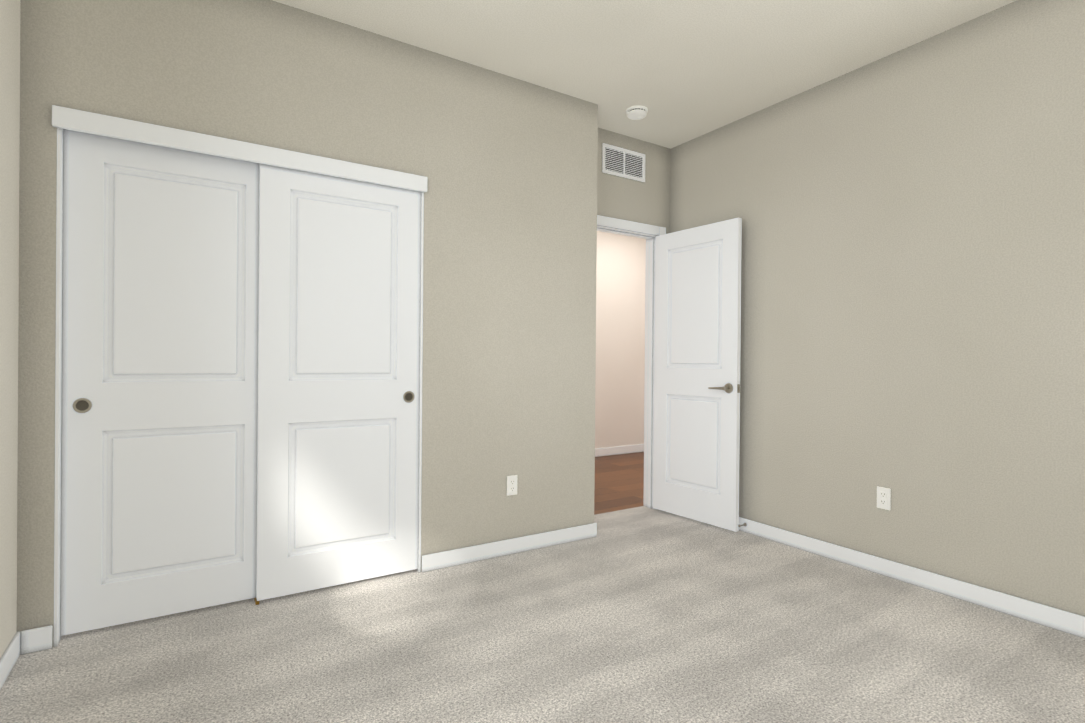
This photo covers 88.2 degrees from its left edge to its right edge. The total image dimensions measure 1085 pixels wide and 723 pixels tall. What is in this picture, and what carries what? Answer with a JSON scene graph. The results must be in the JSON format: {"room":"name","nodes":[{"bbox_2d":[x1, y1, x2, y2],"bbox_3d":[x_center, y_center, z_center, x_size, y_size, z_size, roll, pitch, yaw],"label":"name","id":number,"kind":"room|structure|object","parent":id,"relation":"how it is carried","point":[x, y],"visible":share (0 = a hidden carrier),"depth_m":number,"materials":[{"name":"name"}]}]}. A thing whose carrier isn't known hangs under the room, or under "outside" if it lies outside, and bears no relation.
{"room":"empty bedroom","nodes":[
{"label":"empty bedroom","id":0,"kind":"room"},
{"bbox_2d":[0,0,19,657],"bbox_3d":[-1.212,-0.264,0.814,0.120,2.740,4.545,0,0,-33],"label":"wall","id":1,"kind":"structure","parent":0,"point":[9,137],"depth_m":1.98,"materials":[{"name":"paint"}]},
{"bbox_2d":[0,631,20,689],"bbox_3d":[-0.985,1.065,0.567,0.013,0.088,3.625,0,0,-33],"label":"baseboard","id":2,"kind":"structure","parent":1,"relation":"attached to","point":[9,657],"depth_m":1.97,"materials":[{"name":"white wood"}]},
{"bbox_2d":[17,0,597,647],"bbox_3d":[-0.913,-0.267,2.986,2.720,2.740,0.395,0,0,-33],"label":"wall","id":3,"kind":"structure","parent":0,"point":[505,164],"depth_m":2.96,"materials":[{"name":"paint"}]},
{"bbox_2d":[53,128,423,646],"bbox_3d":[-1.281,0.071,2.592,1.470,2.060,0.119,0,0,-33],"label":"door frame","id":4,"kind":"structure","parent":3,"relation":"attached to","point":[57,636],"depth_m":2.16,"materials":[{"name":"white wood"}]},
{"bbox_2d":[52,105,427,192],"bbox_3d":[-1.235,-0.930,2.531,1.494,0.078,0.024,0,0,-33],"label":"trim","id":5,"kind":"structure","parent":3,"relation":"attached to","point":[100,124],"depth_m":2.43,"materials":[{"name":"white wood"}]},
{"bbox_2d":[20,522,596,654],"bbox_3d":[-0.874,1.060,2.934,2.720,0.088,0.272,0,0,-33],"label":"baseboard","id":6,"kind":"structure","parent":3,"relation":"attached to","point":[36,639],"depth_m":3.12,"materials":[{"name":"white wood"}]},
{"bbox_2d":[507,475,517,495],"bbox_3d":[-0.174,0.714,3.226,0.070,0.115,0.008,0,0,-33],"label":"outlet","id":7,"kind":"object","parent":3,"relation":"attached to","point":[512,484],"visible":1,"depth_m":3.22,"materials":[{"name":"white plastic"}]},
{"bbox_2d":[0,506,1084,722],"bbox_3d":[0.468,1.169,1.661,3.880,0.100,4.145,0,0,-33],"label":"floor carpet","id":8,"kind":"object","parent":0,"point":[643,614],"visible":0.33,"depth_m":2.15,"materials":[{"name":"grey carpet"}]},
{"bbox_2d":[594,452,643,514],"bbox_3d":[-0.118,1.156,4.958,6.440,0.098,2.045,0,0,-33],"label":"floor","id":9,"kind":"structure","parent":0,"point":[619,481],"depth_m":5.15,"materials":[{"name":"brown wood"}]},
{"bbox_2d":[595,231,645,448],"bbox_3d":[0.523,-0.264,6.498,3.720,2.740,0.120,0,0,-33],"label":"wall","id":10,"kind":"structure","parent":0,"point":[620,338],"depth_m":6.66,"materials":[{"name":"paint"}]},
{"bbox_2d":[595,444,643,456],"bbox_3d":[0.548,1.058,6.445,3.480,0.098,0.013,0,0,-33],"label":"baseboard","id":11,"kind":"structure","parent":10,"relation":"attached to","point":[616,450],"depth_m":6.67,"materials":[{"name":"white wood"}]},
{"bbox_2d":[597,128,670,233],"bbox_3d":[0.547,-0.257,4.081,0.920,2.740,0.120,0,0,-33],"label":"wall","id":12,"kind":"structure","parent":0,"point":[647,201],"depth_m":4.10,"materials":[{"name":"paint"}]},
{"bbox_2d":[602,143,644,181],"bbox_3d":[0.589,-1.424,4.019,0.400,0.205,0.012,0,0,-33],"label":"air vent","id":13,"kind":"object","parent":12,"relation":"in","point":[621,162],"visible":1,"depth_m":4.02,"materials":[{"name":"white metal"}]},
{"bbox_2d":[597,215,665,509],"bbox_3d":[0.521,0.049,4.067,0.864,2.128,0.152,0,0,-33],"label":"door frame","id":14,"kind":"structure","parent":12,"relation":"attached to","point":[646,360],"depth_m":4.24,"materials":[{"name":"white wood"}]},
{"bbox_2d":[653,217,741,531],"bbox_3d":[1.060,0.083,3.912,0.162,2.030,0.722,0,0,-37],"label":"entry door","id":15,"kind":"structure","parent":14,"relation":"attached to","point":[697,368],"depth_m":3.86,"materials":[{"name":"white wood"}]},
{"bbox_2d":[273,0,1016,148],"bbox_3d":[1.022,-1.671,3.204,6.440,0.100,6.190,0,0,-33],"label":"ceiling","id":16,"kind":"structure","parent":0,"point":[683,71],"depth_m":2.84,"materials":[{"name":"paint"}]},
{"bbox_2d":[626,105,647,119],"bbox_3d":[0.611,-1.603,3.624,0.140,0.044,0.140,0,0,-33],"label":"smoke detector","id":17,"kind":"object","parent":16,"relation":"attached to","point":[638,112],"visible":1,"depth_m":3.59,"materials":[{"name":"white plastic"}]},
{"bbox_2d":[670,0,1084,615],"bbox_3d":[2.066,-0.240,2.666,0.120,2.740,4.140,0,0,-33],"label":"wall","id":18,"kind":"structure","parent":0,"point":[912,278],"depth_m":2.79,"materials":[{"name":"paint"}]},
{"bbox_2d":[877,486,890,509],"bbox_3d":[1.799,0.722,2.954,0.008,0.115,0.070,0,0,-33],"label":"outlet","id":19,"kind":"object","parent":18,"relation":"attached to","point":[883,497],"visible":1,"depth_m":2.95,"materials":[{"name":"white plastic"}]},
{"bbox_2d":[739,517,1084,637],"bbox_3d":[1.999,1.085,2.634,0.013,0.088,3.899,0,0,-33],"label":"baseboard","id":20,"kind":"structure","parent":18,"relation":"attached to","point":[1050,617],"depth_m":2.75,"materials":[{"name":"white wood"}]},
{"bbox_3d":[-1.268,-0.929,2.583,1.446,0.035,0.094,0,0,-33],"label":"track rail","id":21,"kind":"object","parent":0,"visible":0},
{"bbox_2d":[61,129,258,635],"bbox_3d":[-1.575,0.070,2.419,0.762,2.026,0.039,0,0,-33],"label":"closet door","id":22,"kind":"structure","parent":21,"relation":"hanging from","point":[160,377],"depth_m":2.37,"materials":[{"name":"white wood"}]},
{"bbox_2d":[256,163,420,600],"bbox_3d":[-0.971,0.074,2.751,0.762,2.026,0.039,0,0,-33],"label":"closet door","id":23,"kind":"structure","parent":21,"relation":"hanging from","point":[338,386],"depth_m":2.71,"materials":[{"name":"white wood"}]}
]}

